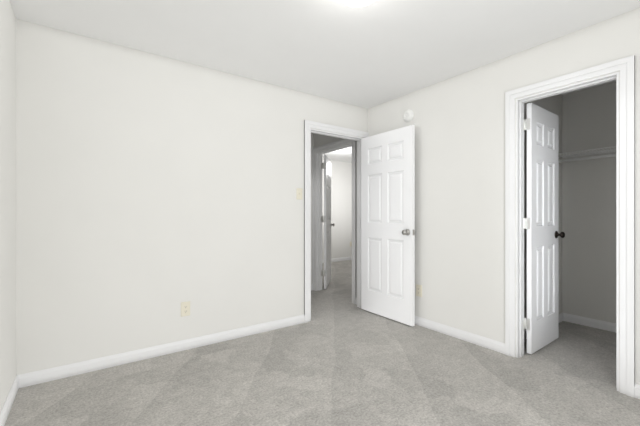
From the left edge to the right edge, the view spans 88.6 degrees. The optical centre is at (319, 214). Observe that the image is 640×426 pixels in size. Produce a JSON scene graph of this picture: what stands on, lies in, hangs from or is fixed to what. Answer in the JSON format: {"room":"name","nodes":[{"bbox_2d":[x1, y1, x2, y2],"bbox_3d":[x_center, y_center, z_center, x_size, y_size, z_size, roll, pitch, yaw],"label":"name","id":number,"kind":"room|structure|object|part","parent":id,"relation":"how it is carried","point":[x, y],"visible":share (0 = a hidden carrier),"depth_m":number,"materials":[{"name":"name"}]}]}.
{"room":"empty bedroom","nodes":[
{"label":"empty bedroom","id":0,"kind":"room"},
{"bbox_2d":[0,0,15,411],"bbox_3d":[-1.080,-0.070,0.774,0.115,2.440,3.345,0,0,-36],"label":"wall","id":1,"kind":"structure","parent":0,"point":[7,196],"depth_m":1.92,"materials":[{"name":"paint"}]},
{"bbox_2d":[0,374,23,425],"bbox_3d":[-1.061,1.107,0.857,0.013,0.085,3.230,0,0,-36],"label":"baseboard","id":2,"kind":"structure","parent":1,"relation":"attached to","point":[18,382],"depth_m":1.95,"materials":[{"name":"paint"}]},
{"bbox_2d":[16,19,366,374],"bbox_3d":[-0.746,-0.070,3.140,3.413,2.440,0.115,0,0,-36],"label":"wall","id":3,"kind":"structure","parent":0,"point":[153,191],"depth_m":2.61,"materials":[{"name":"paint"}]},
{"bbox_2d":[24,315,304,386],"bbox_3d":[-1.071,1.107,2.828,2.230,0.085,0.013,0,0,-36],"label":"baseboard","id":4,"kind":"structure","parent":3,"relation":"attached to","point":[49,374],"depth_m":2.61,"materials":[{"name":"paint"}]},
{"bbox_2d":[181,301,189,316],"bbox_3d":[-1.140,0.805,2.782,0.075,0.120,0.009,0,0,-36],"label":"outlet","id":5,"kind":"object","parent":3,"relation":"attached to","point":[185,308],"visible":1,"depth_m":2.78,"materials":[{"name":"beige plastic"}]},
{"bbox_2d":[296,188,301,199],"bbox_3d":[-0.212,-0.212,3.441,0.072,0.117,0.018,0,0,-36],"label":"light switch","id":6,"kind":"object","parent":3,"relation":"attached to","point":[298,193],"visible":1,"depth_m":3.44,"materials":[{"name":"beige plastic"}]},
{"bbox_2d":[304,120,367,322],"bbox_3d":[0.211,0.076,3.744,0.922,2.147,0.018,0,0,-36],"label":"door frame","id":7,"kind":"structure","parent":3,"relation":"attached to","point":[308,124],"depth_m":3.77,"materials":[{"name":"paint"}]},
{"bbox_2d":[361,125,414,326],"bbox_3d":[0.716,0.117,3.652,0.167,2.042,0.802,0,0,-36],"label":"bedroom door","id":8,"kind":"structure","parent":3,"relation":"in","point":[388,224],"depth_m":3.58,"materials":[{"name":"paint"}]},
{"bbox_3d":[0.921,0.186,3.365,0.167,0.066,0.097,0,0,-36],"label":"knob","id":9,"kind":"part","parent":8,"relation":"part of","materials":[{"name":"grey metal"}]},
{"bbox_2d":[311,133,312,284],"bbox_3d":[-1.427,-0.070,4.091,3.413,2.440,0.115,0,0,-36],"label":"wall","id":10,"kind":"structure","parent":0,"point":[311,202],"depth_m":4.95,"materials":[{"name":"paint"}]},
{"bbox_2d":[4,260,639,425],"bbox_3d":[0.811,1.180,4.120,7.315,0.060,6.955,0,0,-36],"label":"floor","id":11,"kind":"structure","parent":0,"point":[340,358],"depth_m":2.23,"materials":[{"name":"grey carpet"}]},
{"bbox_2d":[10,0,639,162],"bbox_3d":[0.811,-1.330,4.120,7.315,0.080,6.955,0,0,-36],"label":"ceiling","id":12,"kind":"structure","parent":0,"point":[374,53],"depth_m":2.34,"materials":[{"name":"paint"}]},
{"bbox_2d":[341,0,373,6],"bbox_3d":[0.215,-1.227,1.821,0.284,0.126,0.284,0,0,-36],"label":"ceiling light","id":13,"kind":"object","parent":12,"relation":"attached to","point":[356,3],"visible":1,"depth_m":1.85,"materials":[{"name":"white glass"}]},
{"bbox_2d":[322,159,351,258],"bbox_3d":[0.254,-0.070,7.927,3.787,2.440,0.115,0,0,-36],"label":"wall","id":14,"kind":"structure","parent":0,"point":[341,204],"depth_m":8.03,"materials":[{"name":"paint"}]},
{"bbox_2d":[322,256,351,262],"bbox_3d":[0.228,1.107,7.830,3.632,0.085,0.013,0,0,-36],"label":"baseboard","id":15,"kind":"structure","parent":14,"relation":"attached to","point":[342,258],"depth_m":8.00,"materials":[{"name":"paint"}]},
{"bbox_2d":[313,7,639,391],"bbox_3d":[1.262,-0.070,3.169,0.115,2.440,4.515,0,0,-36],"label":"wall","id":16,"kind":"structure","parent":0,"point":[458,121],"depth_m":2.91,"materials":[{"name":"paint"}]},
{"bbox_2d":[321,155,334,288],"bbox_3d":[0.113,0.117,5.378,0.637,2.042,0.622,0,0,-36],"label":"hall door","id":17,"kind":"structure","parent":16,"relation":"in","point":[326,219],"depth_m":5.17,"materials":[{"name":"paint"}]},
{"bbox_3d":[0.031,0.083,4.977,0.037,1.725,0.002,0,0,-36],"label":"frame","id":18,"kind":"part","parent":17,"relation":"part of","materials":[{"name":"white wood"}]},
{"bbox_3d":[0.061,0.083,4.986,0.035,1.733,0.032,0,0,-36],"label":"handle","id":19,"kind":"part","parent":17,"relation":"part of","materials":[{"name":"white wood"}]},
{"bbox_2d":[403,109,413,121],"bbox_3d":[0.933,-1.050,3.496,0.038,0.132,0.132,0,0,-36],"label":"smoke detector","id":20,"kind":"object","parent":16,"relation":"attached to","point":[408,114],"visible":1,"depth_m":3.48,"materials":[{"name":"white plastic"}]},
{"bbox_2d":[416,284,421,296],"bbox_3d":[1.023,0.792,3.395,0.009,0.120,0.075,0,0,-36],"label":"outlet","id":21,"kind":"object","parent":16,"relation":"attached to","point":[419,290],"visible":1,"depth_m":3.39,"materials":[{"name":"beige plastic"}]},
{"bbox_2d":[415,316,504,353],"bbox_3d":[1.051,1.107,3.354,0.013,0.085,1.630,0,0,-36],"label":"baseboard","id":22,"kind":"structure","parent":16,"relation":"attached to","point":[479,340],"depth_m":2.99,"materials":[{"name":"paint"}]},
{"bbox_2d":[523,103,564,353],"bbox_3d":[1.926,0.117,2.845,0.636,2.042,0.167,0,0,-36],"label":"closet door","id":23,"kind":"structure","parent":16,"relation":"in","point":[541,226],"depth_m":2.80,"materials":[{"name":"paint"}]},
{"bbox_3d":[1.670,0.083,2.688,0.037,1.725,0.002,0,0,-36],"label":"frame","id":24,"kind":"part","parent":23,"relation":"part of","materials":[{"name":"white wood"}]},
{"bbox_3d":[1.694,0.083,2.686,0.013,1.733,0.043,0,0,-36],"label":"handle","id":25,"kind":"part","parent":23,"relation":"part of","materials":[{"name":"white wood"}]},
{"bbox_3d":[2.145,0.186,3.002,0.097,0.066,0.167,0,0,-36],"label":"knob","id":26,"kind":"part","parent":23,"relation":"part of","materials":[{"name":"black metal"}]},
{"bbox_2d":[516,72,618,390],"bbox_3d":[1.803,0.114,2.413,0.115,2.072,0.625,0,0,-36],"label":"trim","id":27,"kind":"structure","parent":16,"relation":"attached to","point":[520,102],"depth_m":2.62,"materials":[{"name":"paint"}]},
{"bbox_2d":[505,55,634,397],"bbox_3d":[1.749,0.076,2.375,0.018,2.147,0.775,0,0,-36],"label":"door frame","id":28,"kind":"structure","parent":16,"relation":"attached to","point":[625,66],"depth_m":2.11,"materials":[{"name":"paint"}]},
{"bbox_2d":[634,384,639,398],"bbox_3d":[2.208,1.107,1.737,0.013,0.085,0.795,0,0,-36],"label":"baseboard","id":29,"kind":"structure","parent":16,"relation":"attached to","point":[637,387],"depth_m":2.05,"materials":[{"name":"paint"}]},
{"bbox_2d":[524,94,561,329],"bbox_3d":[2.119,-0.070,3.261,1.387,2.440,0.115,0,0,-36],"label":"wall","id":30,"kind":"structure","parent":0,"point":[552,104],"depth_m":3.38,"materials":[{"name":"paint"}]},
{"bbox_2d":[524,313,567,339],"bbox_3d":[2.102,1.107,3.153,1.232,0.085,0.040,0,0,-36],"label":"baseboard","id":31,"kind":"structure","parent":30,"relation":"attached to","point":[562,316],"depth_m":3.50,"materials":[{"name":"paint"}]},
{"bbox_2d":[562,82,615,322],"bbox_3d":[3.187,-0.070,2.863,0.115,2.440,1.775,0,0,-36],"label":"wall","id":32,"kind":"structure","parent":0,"point":[589,228],"depth_m":3.36,"materials":[{"name":"paint"}]},
{"bbox_2d":[559,146,615,162],"bbox_3d":[2.981,-0.447,2.786,0.310,0.335,1.650,0,0,-36],"label":"closet shelf","id":33,"kind":"object","parent":32,"relation":"attached to","point":[592,157],"visible":0.65,"depth_m":3.17,"materials":[{"name":"metal"}]},
{"bbox_2d":[568,314,615,332],"bbox_3d":[3.101,1.107,2.872,0.013,0.085,1.660,0,0,-36],"label":"baseboard","id":34,"kind":"structure","parent":32,"relation":"attached to","point":[608,326],"depth_m":3.33,"materials":[{"name":"paint"}]}
]}

